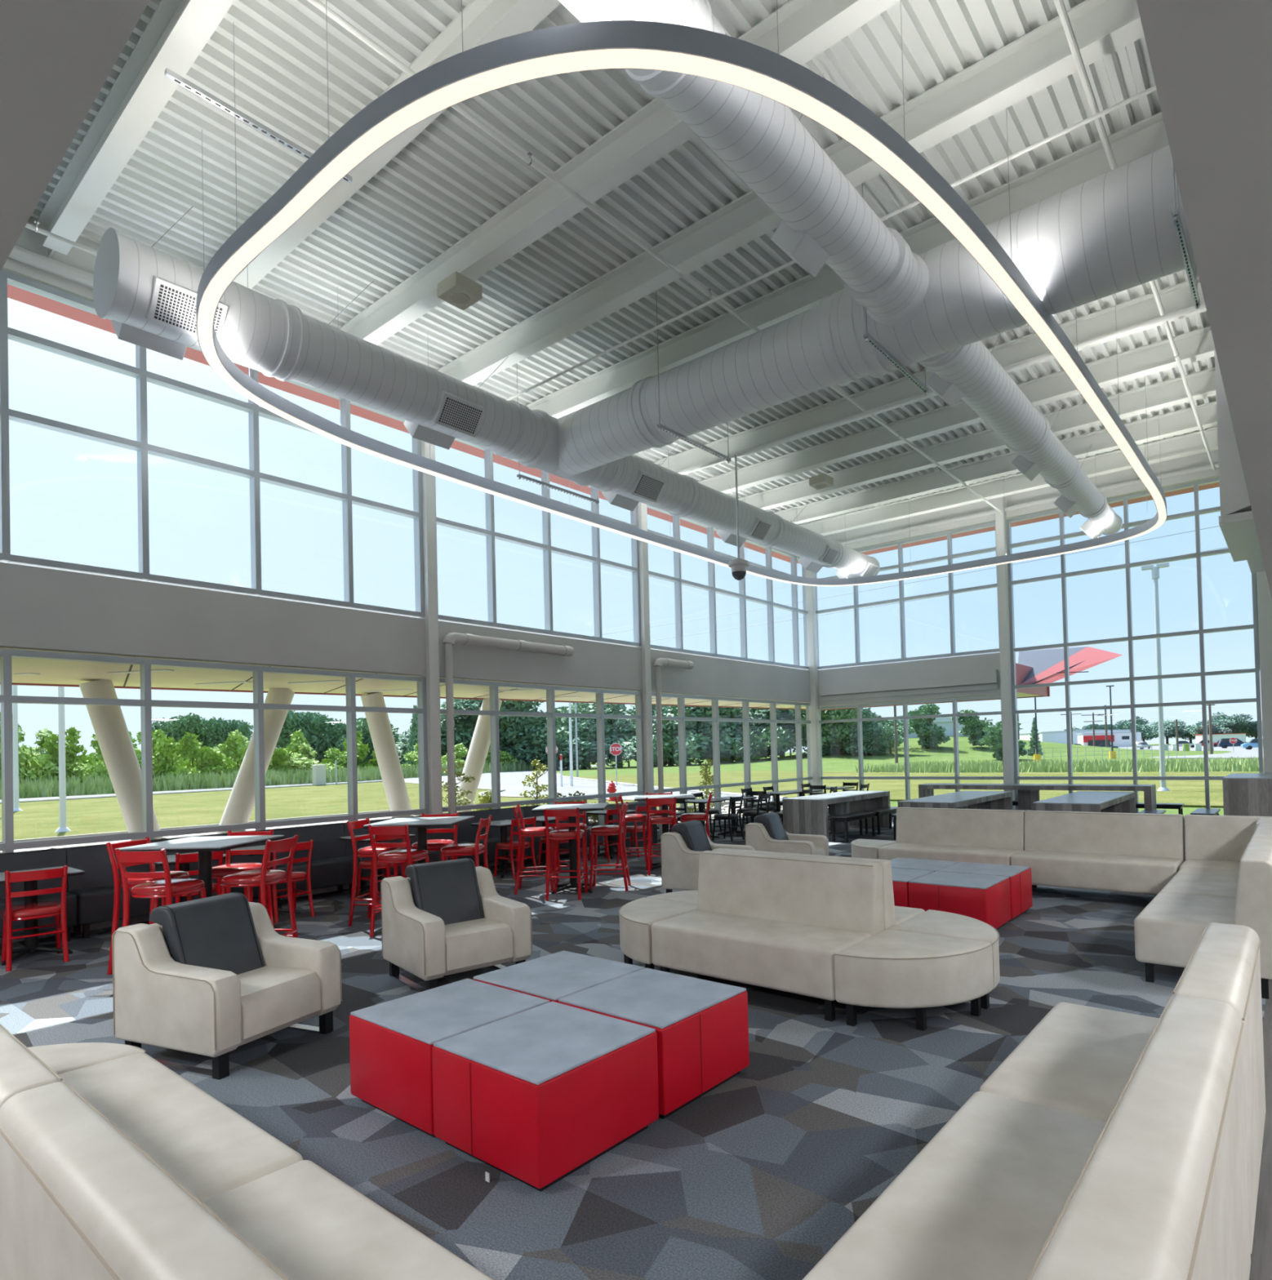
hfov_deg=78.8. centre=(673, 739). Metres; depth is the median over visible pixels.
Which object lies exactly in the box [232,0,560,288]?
roof beam
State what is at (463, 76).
pendant light
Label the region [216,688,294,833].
column
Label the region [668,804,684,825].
dining chair
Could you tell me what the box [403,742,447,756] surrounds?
bush
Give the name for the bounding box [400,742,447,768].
sapling
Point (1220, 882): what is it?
bench
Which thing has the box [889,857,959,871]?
table
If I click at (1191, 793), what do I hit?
lawn
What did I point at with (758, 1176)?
floor
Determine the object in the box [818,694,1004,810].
window
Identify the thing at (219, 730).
tree
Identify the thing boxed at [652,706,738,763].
tree
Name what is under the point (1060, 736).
warehouse
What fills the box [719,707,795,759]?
tree
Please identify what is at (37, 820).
lawn
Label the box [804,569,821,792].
steel column
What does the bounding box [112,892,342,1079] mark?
armchair
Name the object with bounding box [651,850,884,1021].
bench
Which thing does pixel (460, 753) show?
sapling
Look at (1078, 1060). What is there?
bench
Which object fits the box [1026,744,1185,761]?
wire fence
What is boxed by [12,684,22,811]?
flagpole
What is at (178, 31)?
roof beam
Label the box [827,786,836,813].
dining chair
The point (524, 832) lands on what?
bar stool
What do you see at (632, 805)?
planter box
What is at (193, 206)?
cable
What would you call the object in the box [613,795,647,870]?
bar stool
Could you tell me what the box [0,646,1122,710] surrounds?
entrance canopy
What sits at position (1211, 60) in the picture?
wall
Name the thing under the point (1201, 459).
wall
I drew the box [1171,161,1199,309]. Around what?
hanger
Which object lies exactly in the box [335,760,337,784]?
marker post
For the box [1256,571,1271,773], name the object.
steel column
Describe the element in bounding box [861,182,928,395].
hanger
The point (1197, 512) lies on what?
window
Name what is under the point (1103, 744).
car
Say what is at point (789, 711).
tree
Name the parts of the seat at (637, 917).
leg, leg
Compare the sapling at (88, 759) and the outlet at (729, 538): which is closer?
the outlet at (729, 538)
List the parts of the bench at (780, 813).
seat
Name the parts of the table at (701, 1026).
table panel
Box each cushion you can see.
[149,892,264,974]
[404,857,484,924]
[671,820,711,851]
[753,812,787,839]
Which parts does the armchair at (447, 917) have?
leg, arm, leg, seat, arm, leg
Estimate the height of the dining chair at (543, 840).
0.860 m
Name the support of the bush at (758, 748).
on the ground at (844, 762)
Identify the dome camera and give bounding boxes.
[728,454,749,580]
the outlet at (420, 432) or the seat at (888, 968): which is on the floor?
the seat at (888, 968)
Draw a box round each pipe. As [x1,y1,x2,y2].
[25,220,97,255]
[306,0,1003,514]
[443,632,573,826]
[505,85,1156,400]
[653,657,693,834]
[675,302,1205,474]
[1053,0,1215,471]
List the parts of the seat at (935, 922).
leg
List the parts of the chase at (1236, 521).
casing, trim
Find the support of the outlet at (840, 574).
attached to the air duct at (148, 294)
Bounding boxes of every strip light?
[13,672,39,675]
[106,669,173,674]
[195,680,253,684]
[288,680,344,684]
[363,688,413,692]
[485,688,533,692]
[539,696,580,698]
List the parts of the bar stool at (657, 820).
leg, leg, rail, seat, seat frame, leg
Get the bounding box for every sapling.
[0,711,58,785]
[20,726,96,785]
[21,728,91,773]
[77,728,137,769]
[81,733,155,783]
[136,731,199,781]
[151,728,230,767]
[173,732,233,778]
[209,729,249,762]
[219,733,272,777]
[267,747,306,777]
[269,728,307,768]
[279,742,338,776]
[321,730,378,770]
[323,743,362,774]
[356,750,411,771]
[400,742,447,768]
[441,742,468,767]
[484,743,518,767]
[517,743,547,768]
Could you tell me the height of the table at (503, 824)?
0.760 m
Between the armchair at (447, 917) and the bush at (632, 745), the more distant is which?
the bush at (632, 745)
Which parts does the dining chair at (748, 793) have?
leg, seat, rail, leg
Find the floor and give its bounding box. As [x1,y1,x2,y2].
[0,813,1271,1279]
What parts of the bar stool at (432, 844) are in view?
seat, seat frame, rail, leg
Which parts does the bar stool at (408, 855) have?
leg, rail, leg, seat frame, seat, leg, leg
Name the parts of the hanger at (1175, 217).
threaded rod, threaded rod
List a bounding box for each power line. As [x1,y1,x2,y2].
[591,525,1219,636]
[651,546,1227,640]
[998,703,1261,715]
[1042,712,1253,722]
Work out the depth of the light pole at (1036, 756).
74.86 m
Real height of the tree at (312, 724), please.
8.680 m
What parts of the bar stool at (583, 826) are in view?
leg, leg, rail, seat, leg, leg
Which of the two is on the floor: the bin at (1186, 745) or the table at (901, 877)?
the table at (901, 877)
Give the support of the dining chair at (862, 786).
on the floor
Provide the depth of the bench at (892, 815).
14.37 m
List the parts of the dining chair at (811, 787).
rail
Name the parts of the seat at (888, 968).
leg, leg, leg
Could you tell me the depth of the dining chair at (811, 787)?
18.51 m
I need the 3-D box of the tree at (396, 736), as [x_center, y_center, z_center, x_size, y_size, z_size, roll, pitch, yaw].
[-43.420,1.331,112.281,10.961,7.389,12.808,-2,-1,9]
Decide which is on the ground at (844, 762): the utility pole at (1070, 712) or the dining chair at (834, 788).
the utility pole at (1070, 712)
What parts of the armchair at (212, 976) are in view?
leg, arm, leg, seat, arm, leg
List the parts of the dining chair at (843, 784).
rail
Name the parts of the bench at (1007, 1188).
seat, backrest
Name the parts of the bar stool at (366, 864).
leg, leg, seat, seat frame, rail, leg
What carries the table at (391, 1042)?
on the floor
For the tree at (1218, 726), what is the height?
9.041 m
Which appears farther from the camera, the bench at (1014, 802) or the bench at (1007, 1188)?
the bench at (1014, 802)
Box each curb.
[0,780,757,804]
[557,773,787,799]
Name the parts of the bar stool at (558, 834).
leg, leg, rail, seat frame, seat, leg, leg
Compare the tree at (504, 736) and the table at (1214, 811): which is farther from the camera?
the tree at (504, 736)
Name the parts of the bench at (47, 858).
backrest, seat, leg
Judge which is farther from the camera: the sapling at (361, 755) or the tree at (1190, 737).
the tree at (1190, 737)
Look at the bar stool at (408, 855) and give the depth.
7.56 m
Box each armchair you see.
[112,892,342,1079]
[380,857,532,992]
[660,819,755,893]
[745,812,828,855]
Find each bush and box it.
[304,749,331,763]
[329,746,375,763]
[395,742,407,764]
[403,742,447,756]
[462,745,508,759]
[499,741,538,766]
[508,737,581,769]
[560,735,628,768]
[591,735,657,768]
[631,733,707,766]
[672,731,742,765]
[725,728,769,761]
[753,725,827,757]
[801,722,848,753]
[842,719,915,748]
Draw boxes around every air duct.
[93,227,879,578]
[519,145,1195,486]
[558,0,1122,538]
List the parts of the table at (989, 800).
leg, leg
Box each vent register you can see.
[145,275,228,342]
[431,390,485,437]
[627,469,666,502]
[746,516,772,541]
[817,544,839,565]
[858,560,879,577]
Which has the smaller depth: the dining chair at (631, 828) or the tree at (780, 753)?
the dining chair at (631, 828)
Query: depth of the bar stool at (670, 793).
12.27 m
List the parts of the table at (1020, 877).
table panel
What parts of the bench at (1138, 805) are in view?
seat frame, seat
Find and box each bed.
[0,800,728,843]
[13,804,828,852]
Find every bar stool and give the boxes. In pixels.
[106,836,191,974]
[115,848,206,927]
[212,829,274,927]
[220,834,298,937]
[346,817,406,926]
[368,823,429,937]
[411,812,458,864]
[440,814,492,868]
[512,804,557,894]
[543,807,587,900]
[554,800,588,884]
[587,801,631,891]
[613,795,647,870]
[645,791,673,848]
[645,796,677,875]
[680,792,712,839]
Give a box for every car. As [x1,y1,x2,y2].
[1097,742,1117,747]
[1136,742,1151,749]
[1170,740,1194,747]
[1195,740,1217,746]
[1217,737,1245,748]
[1240,738,1262,749]
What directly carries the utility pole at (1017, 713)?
on the ground at (844, 762)
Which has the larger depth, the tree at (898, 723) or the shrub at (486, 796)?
the tree at (898, 723)
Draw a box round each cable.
[151,205,193,247]
[324,280,373,324]
[478,356,507,387]
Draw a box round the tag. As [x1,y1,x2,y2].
[484,1171,489,1182]
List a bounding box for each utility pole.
[893,706,897,763]
[1017,713,1019,739]
[1060,711,1081,744]
[1080,713,1104,746]
[1096,705,1114,746]
[1169,719,1182,751]
[1206,703,1214,754]
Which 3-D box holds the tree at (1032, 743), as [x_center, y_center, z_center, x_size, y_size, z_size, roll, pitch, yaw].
[37.492,-0.133,80.337,1.609,4.470,1.558,-2,-1,8]
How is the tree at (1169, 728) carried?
on the ground at (844, 762)
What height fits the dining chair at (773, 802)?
0.860 m
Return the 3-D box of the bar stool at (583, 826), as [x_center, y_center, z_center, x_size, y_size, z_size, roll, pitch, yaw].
[-1.368,1.383,10.364,0.435,1.098,0.538,-1,-1,-8]
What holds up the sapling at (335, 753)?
on the ground at (844, 762)
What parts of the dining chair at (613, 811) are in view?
leg, seat frame, leg, leg, rail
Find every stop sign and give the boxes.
[545,746,557,753]
[609,742,622,785]
[1229,737,1236,751]
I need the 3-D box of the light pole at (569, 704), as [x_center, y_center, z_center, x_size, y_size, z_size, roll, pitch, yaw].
[-6.075,-1.012,45.537,0.180,7.500,0.180,-2,-1,39]
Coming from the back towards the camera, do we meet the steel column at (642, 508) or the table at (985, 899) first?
the steel column at (642, 508)
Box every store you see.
[1075,731,1142,746]
[1195,733,1246,743]
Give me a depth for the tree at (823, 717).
95.71 m
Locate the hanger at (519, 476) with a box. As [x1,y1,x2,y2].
[516,363,599,505]
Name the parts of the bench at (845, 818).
leg, leg, seat, seat frame, leg, leg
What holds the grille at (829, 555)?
attached to the air duct at (148, 294)
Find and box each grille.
[155,285,222,335]
[439,398,481,433]
[449,292,470,303]
[635,475,663,499]
[752,520,770,538]
[815,484,826,488]
[822,549,837,564]
[863,564,877,576]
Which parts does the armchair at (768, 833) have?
arm, arm, seat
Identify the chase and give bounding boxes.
[1213,346,1262,561]
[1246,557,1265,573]
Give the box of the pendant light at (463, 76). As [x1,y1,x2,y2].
[195,0,1166,586]
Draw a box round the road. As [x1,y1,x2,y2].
[0,764,782,803]
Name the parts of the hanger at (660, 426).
threaded rod, threaded rod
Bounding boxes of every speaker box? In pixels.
[437,271,482,310]
[808,473,833,489]
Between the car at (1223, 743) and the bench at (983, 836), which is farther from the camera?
the car at (1223, 743)
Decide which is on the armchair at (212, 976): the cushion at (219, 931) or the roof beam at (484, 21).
the cushion at (219, 931)
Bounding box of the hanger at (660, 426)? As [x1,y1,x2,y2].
[655,290,730,463]
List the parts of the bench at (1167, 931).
leg, seat, backrest, leg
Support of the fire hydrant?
on the lawn at (37, 820)
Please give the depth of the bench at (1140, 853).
8.48 m
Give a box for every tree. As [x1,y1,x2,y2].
[151,712,209,747]
[195,716,253,759]
[275,710,336,760]
[319,717,393,756]
[391,724,404,744]
[396,701,476,764]
[403,705,417,764]
[440,698,516,760]
[441,762,475,812]
[467,700,546,748]
[504,702,621,749]
[518,758,548,806]
[541,702,626,769]
[583,704,656,767]
[630,704,677,766]
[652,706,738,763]
[675,706,743,763]
[691,759,725,810]
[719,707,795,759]
[733,708,795,758]
[755,708,866,733]
[791,710,848,755]
[820,708,886,755]
[821,707,871,752]
[850,720,882,755]
[874,725,914,755]
[907,703,950,747]
[950,709,992,746]
[977,720,1029,759]
[1027,717,1043,756]
[1063,726,1100,730]
[1081,723,1120,729]
[1114,715,1149,729]
[1122,721,1158,742]
[1150,719,1191,744]
[1174,724,1195,743]
[1188,719,1236,736]
[1211,711,1253,733]
[1240,720,1262,738]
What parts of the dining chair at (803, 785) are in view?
rail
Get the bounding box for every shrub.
[473,790,501,810]
[542,791,587,804]
[587,801,608,822]
[677,806,698,813]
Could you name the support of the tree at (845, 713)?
on the ground at (844, 762)
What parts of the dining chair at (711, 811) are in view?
rail, leg, seat, leg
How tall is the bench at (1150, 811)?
0.460 m
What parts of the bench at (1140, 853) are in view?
seat, backrest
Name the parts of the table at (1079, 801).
leg, leg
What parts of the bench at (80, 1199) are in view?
backrest, seat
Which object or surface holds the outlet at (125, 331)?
attached to the air duct at (148, 294)
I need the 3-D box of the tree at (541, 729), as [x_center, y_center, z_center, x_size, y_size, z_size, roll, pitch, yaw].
[-15.698,-0.474,105.339,15.017,9.041,14.649,-1,-1,-34]
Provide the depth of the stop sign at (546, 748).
49.61 m
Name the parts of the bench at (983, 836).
seat, backrest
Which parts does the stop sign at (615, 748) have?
sign plate, post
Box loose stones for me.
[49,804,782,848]
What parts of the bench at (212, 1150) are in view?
backrest, seat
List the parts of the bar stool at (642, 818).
leg, rail, leg, seat frame, seat, leg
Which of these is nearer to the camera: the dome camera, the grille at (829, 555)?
the dome camera
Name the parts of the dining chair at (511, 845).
leg, leg, seat, seat frame, leg, rail, leg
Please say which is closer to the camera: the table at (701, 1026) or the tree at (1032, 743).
the table at (701, 1026)
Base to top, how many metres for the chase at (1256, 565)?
0.780 m
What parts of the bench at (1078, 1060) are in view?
seat, backrest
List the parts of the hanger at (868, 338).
threaded rod, threaded rod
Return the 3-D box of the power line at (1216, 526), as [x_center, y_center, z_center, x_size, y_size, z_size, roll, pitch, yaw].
[20.282,-12.823,58.852,82.300,2.842,0.040,-2,-1,34]
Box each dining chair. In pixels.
[1,865,69,971]
[175,850,223,903]
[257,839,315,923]
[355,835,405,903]
[493,816,537,879]
[537,817,568,871]
[587,808,622,862]
[616,805,653,857]
[668,800,690,832]
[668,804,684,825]
[691,791,721,834]
[711,795,744,841]
[736,791,763,830]
[741,787,766,821]
[741,792,770,836]
[749,790,776,817]
[762,786,782,818]
[800,782,809,795]
[800,788,812,796]
[808,785,828,809]
[809,784,826,793]
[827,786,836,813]
[842,782,857,806]
[848,783,869,808]
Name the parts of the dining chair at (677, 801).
rail, leg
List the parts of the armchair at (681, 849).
leg, arm, arm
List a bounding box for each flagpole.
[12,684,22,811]
[55,686,71,831]
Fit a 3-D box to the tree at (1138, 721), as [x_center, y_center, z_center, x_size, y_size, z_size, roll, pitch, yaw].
[180.511,-3.493,306.931,14.833,11.722,13.292,-2,-1,33]
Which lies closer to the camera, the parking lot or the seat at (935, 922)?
the seat at (935, 922)
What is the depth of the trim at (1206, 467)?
17.30 m
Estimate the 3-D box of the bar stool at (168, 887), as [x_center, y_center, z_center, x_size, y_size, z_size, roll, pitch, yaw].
[-3.994,1.379,6.103,0.435,1.098,0.538,-2,-1,9]
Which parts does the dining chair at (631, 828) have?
leg, seat, seat frame, leg, rail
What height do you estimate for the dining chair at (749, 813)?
0.860 m
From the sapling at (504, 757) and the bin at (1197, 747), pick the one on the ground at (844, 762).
the sapling at (504, 757)
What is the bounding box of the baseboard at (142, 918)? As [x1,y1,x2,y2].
[0,820,755,944]
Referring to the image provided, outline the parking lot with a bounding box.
[1117,745,1262,758]
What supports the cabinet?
on the lawn at (37, 820)
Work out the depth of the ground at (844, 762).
89.82 m
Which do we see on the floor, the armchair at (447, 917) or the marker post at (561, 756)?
the armchair at (447, 917)
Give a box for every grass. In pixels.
[0,760,542,799]
[854,755,1263,773]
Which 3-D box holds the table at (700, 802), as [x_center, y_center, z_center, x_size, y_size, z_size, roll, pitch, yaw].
[0.552,1.583,15.347,0.700,0.760,0.700,-2,-1,39]
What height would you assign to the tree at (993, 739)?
4.288 m
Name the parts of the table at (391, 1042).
table panel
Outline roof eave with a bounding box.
[7,284,1219,563]
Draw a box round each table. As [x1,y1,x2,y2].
[0,866,84,965]
[115,835,284,898]
[154,852,231,902]
[223,844,300,914]
[339,834,415,897]
[349,978,549,1137]
[363,816,474,863]
[431,1001,658,1191]
[471,819,526,877]
[473,950,644,1002]
[514,815,568,870]
[531,803,608,893]
[557,968,749,1119]
[582,808,635,858]
[634,794,695,871]
[684,799,724,838]
[712,796,756,836]
[766,791,798,812]
[780,789,821,796]
[782,791,889,839]
[825,786,854,817]
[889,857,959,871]
[891,867,933,906]
[897,791,1012,809]
[908,871,1010,929]
[918,782,1155,810]
[937,862,1032,921]
[1032,791,1135,813]
[1222,773,1271,816]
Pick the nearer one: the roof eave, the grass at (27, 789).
the roof eave
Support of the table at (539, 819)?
on the floor
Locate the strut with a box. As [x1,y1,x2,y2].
[164,67,352,183]
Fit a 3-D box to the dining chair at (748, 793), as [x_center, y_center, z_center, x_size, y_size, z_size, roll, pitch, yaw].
[1.612,1.528,16.415,0.432,0.860,0.499,-2,-1,39]
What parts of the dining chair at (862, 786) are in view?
rail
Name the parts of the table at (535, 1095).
table panel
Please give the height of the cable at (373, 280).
0.465 m
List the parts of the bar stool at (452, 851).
leg, seat, seat frame, leg, rail, leg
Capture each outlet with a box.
[111,319,186,359]
[403,420,455,449]
[601,491,639,511]
[715,528,746,547]
[770,220,829,277]
[797,557,822,573]
[835,569,858,578]
[925,372,964,407]
[1010,454,1042,480]
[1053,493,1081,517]
[1079,519,1105,538]
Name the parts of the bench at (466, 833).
leg, backrest, seat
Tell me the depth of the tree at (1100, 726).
301.55 m
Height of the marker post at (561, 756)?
1.900 m
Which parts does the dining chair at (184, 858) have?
leg, seat frame, rail, seat, leg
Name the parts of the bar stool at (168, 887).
leg, rail, leg, leg, seat, seat frame, leg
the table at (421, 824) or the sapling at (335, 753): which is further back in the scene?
the sapling at (335, 753)
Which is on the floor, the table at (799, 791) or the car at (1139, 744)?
the table at (799, 791)
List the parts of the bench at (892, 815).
leg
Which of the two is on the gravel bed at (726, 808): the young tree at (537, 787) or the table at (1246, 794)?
the young tree at (537, 787)
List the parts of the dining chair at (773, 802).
rail, seat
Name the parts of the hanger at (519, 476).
threaded rod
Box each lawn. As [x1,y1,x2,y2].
[0,782,697,840]
[573,770,1258,807]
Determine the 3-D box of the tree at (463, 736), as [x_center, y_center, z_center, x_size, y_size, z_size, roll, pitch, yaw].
[-26.064,-1.170,101.791,10.961,11.300,12.808,-1,-1,-13]
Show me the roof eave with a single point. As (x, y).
(15, 293)
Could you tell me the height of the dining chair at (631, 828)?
0.860 m
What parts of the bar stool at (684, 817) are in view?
seat frame, seat, leg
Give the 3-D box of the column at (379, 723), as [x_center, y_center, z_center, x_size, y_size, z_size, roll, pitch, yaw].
[-5.344,0.661,14.802,0.600,3.146,1.245,-2,-1,39]
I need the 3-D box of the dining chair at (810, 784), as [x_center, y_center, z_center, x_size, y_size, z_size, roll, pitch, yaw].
[3.354,1.518,18.479,0.432,0.860,0.499,-2,-1,39]
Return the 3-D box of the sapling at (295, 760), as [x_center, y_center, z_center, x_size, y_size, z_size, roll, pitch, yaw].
[-35.093,2.127,73.542,5.480,3.781,5.085,-1,-1,1]
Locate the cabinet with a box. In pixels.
[311,764,325,786]
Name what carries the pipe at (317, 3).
attached to the pipe at (1191, 309)
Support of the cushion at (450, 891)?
on the armchair at (447, 917)
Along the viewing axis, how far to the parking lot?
92.31 m
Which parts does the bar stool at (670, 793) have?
rail, seat, leg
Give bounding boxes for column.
[79,679,163,840]
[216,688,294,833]
[360,692,413,817]
[420,440,442,814]
[456,697,502,812]
[637,502,657,839]
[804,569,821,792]
[994,496,1015,808]
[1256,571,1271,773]
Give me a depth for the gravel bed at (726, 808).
12.23 m
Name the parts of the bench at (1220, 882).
seat, backrest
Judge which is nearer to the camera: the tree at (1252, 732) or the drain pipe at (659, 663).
the drain pipe at (659, 663)
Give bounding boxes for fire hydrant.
[607,780,616,800]
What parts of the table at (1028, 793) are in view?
leg, leg, leg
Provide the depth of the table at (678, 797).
11.55 m
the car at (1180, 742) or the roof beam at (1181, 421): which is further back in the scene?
the car at (1180, 742)
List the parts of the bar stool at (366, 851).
leg, rail, seat frame, leg, seat, leg, leg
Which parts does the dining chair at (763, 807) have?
seat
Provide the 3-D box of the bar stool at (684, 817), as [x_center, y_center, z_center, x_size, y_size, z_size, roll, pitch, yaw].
[0.327,1.359,11.571,0.538,1.098,0.435,-2,-1,3]
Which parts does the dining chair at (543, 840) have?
leg, seat, seat frame, rail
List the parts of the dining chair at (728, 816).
leg, leg, seat, seat frame, leg, rail, leg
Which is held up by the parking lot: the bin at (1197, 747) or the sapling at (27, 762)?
the bin at (1197, 747)
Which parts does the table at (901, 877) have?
table panel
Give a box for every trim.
[8,244,93,288]
[818,669,997,695]
[820,683,998,701]
[840,462,1218,545]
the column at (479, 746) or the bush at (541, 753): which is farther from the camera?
the bush at (541, 753)
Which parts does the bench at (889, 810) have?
leg, leg, seat, seat frame, leg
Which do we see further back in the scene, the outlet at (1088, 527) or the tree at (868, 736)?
the tree at (868, 736)
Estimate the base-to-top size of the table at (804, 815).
0.770 m
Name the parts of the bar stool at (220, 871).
seat frame, leg, seat, leg, rail, leg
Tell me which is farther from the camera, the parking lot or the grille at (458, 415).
the parking lot
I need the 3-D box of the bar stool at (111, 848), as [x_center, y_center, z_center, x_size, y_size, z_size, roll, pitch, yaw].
[-4.420,1.398,6.594,0.538,1.098,0.435,-2,-1,9]
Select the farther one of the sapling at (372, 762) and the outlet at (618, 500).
the sapling at (372, 762)
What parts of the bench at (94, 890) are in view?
leg, leg, backrest, seat, leg, leg, leg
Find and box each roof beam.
[36,0,235,257]
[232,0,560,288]
[338,0,899,345]
[435,0,1144,386]
[525,111,1168,418]
[652,277,1206,475]
[697,325,1213,493]
[737,367,1215,510]
[773,400,1217,524]
[798,426,1217,535]
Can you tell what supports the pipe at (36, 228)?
attached to the pipe at (1191, 309)
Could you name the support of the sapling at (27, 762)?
on the ground at (844, 762)
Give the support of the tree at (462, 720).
on the ground at (844, 762)
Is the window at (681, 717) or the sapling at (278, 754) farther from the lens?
the sapling at (278, 754)
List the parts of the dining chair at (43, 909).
leg, leg, seat, seat frame, rail, leg, leg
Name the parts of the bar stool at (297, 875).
leg, leg, seat frame, rail, leg, seat, leg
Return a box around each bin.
[1171,744,1176,751]
[1182,743,1189,751]
[1193,743,1201,751]
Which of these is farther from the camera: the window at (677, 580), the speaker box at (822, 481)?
the window at (677, 580)
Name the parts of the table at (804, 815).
leg, leg, leg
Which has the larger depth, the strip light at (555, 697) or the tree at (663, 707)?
the tree at (663, 707)
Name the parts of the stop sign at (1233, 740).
sign plate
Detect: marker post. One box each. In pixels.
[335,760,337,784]
[560,754,562,786]
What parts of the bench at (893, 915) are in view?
seat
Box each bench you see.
[0,847,77,941]
[0,1023,303,1202]
[0,1081,493,1279]
[66,822,359,938]
[343,806,539,892]
[523,800,603,862]
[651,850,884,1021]
[712,848,924,930]
[776,811,782,823]
[802,995,1250,1279]
[830,811,875,842]
[863,806,897,835]
[877,807,1025,865]
[891,813,896,839]
[978,922,1265,1253]
[1010,810,1185,894]
[1012,800,1017,805]
[1133,840,1271,999]
[1135,802,1184,814]
[1137,809,1165,813]
[1159,822,1271,897]
[1178,814,1271,870]
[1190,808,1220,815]
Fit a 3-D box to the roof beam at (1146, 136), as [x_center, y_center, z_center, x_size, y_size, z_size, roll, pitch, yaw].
[1.154,-5.405,9.840,9.892,0.355,0.200,-2,-1,39]
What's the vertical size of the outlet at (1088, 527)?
0.389 m
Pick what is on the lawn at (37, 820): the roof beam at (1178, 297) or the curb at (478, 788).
the curb at (478, 788)
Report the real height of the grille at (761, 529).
0.240 m
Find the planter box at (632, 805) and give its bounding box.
[607,800,657,848]
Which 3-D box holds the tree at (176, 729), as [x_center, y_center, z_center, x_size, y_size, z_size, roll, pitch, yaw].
[-63.085,0.913,98.981,8.581,8.499,8.371,-1,-1,-2]
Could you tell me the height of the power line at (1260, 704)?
1.008 m
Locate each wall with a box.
[0,0,1271,598]
[0,562,810,702]
[1,216,99,302]
[817,652,1000,706]
[823,449,1218,550]
[1255,572,1259,667]
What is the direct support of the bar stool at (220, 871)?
on the floor
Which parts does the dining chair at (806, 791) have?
rail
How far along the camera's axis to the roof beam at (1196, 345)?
13.09 m
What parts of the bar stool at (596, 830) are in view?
leg, leg, seat, seat frame, leg, rail, leg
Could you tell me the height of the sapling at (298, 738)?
5.116 m
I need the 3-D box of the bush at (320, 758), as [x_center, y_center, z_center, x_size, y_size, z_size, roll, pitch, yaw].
[-47.361,2.714,105.805,6.877,4.586,10.319,-1,-1,1]
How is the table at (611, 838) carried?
on the floor
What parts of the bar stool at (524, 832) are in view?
rail, leg, leg, seat frame, seat, leg, leg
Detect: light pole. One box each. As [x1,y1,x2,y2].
[568,702,573,786]
[574,702,578,777]
[1033,697,1040,761]
[1106,685,1115,758]
[1141,562,1169,791]
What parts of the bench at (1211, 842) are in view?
seat, backrest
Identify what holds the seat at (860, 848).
on the floor
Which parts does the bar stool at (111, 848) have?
leg, rail, leg, seat, leg, leg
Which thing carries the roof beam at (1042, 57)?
attached to the ceiling
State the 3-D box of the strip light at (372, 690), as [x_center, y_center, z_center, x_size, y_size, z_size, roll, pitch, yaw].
[-5.163,-0.887,13.990,0.900,0.012,0.140,-2,-1,11]
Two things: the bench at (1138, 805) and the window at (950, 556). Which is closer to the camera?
the bench at (1138, 805)
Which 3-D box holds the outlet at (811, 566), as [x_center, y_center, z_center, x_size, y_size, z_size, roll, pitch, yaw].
[3.099,-3.988,17.442,0.384,0.389,0.540,-2,-1,39]
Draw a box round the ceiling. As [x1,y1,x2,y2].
[31,0,1217,524]
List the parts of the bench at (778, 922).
leg, seat, backrest, leg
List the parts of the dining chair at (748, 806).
leg, rail, seat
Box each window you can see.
[0,269,424,617]
[0,648,428,853]
[434,437,641,647]
[439,678,644,840]
[646,504,808,670]
[651,692,812,833]
[815,521,999,669]
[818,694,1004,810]
[1005,476,1263,822]
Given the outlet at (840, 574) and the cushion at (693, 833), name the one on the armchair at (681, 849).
the cushion at (693, 833)
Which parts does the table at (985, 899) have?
table panel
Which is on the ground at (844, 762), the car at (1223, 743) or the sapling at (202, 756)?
the sapling at (202, 756)
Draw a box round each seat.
[27,1042,146,1074]
[618,897,697,968]
[644,889,697,904]
[833,928,993,1031]
[850,839,895,859]
[888,909,999,1008]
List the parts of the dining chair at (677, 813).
seat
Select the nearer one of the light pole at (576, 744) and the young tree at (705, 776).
the young tree at (705, 776)
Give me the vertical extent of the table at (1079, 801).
0.770 m
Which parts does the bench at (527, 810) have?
backrest, seat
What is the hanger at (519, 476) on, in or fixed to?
hanging from the ceiling
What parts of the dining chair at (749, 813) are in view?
leg, seat, leg, rail, leg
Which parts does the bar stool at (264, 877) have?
leg, leg, seat, seat frame, leg, rail, leg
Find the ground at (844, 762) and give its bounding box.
[80,736,1257,829]
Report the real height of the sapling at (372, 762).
3.580 m
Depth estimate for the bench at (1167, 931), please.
5.37 m
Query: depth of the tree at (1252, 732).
278.18 m
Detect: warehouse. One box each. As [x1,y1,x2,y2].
[883,715,968,737]
[1019,729,1129,744]
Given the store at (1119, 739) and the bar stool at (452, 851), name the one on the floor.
the bar stool at (452, 851)

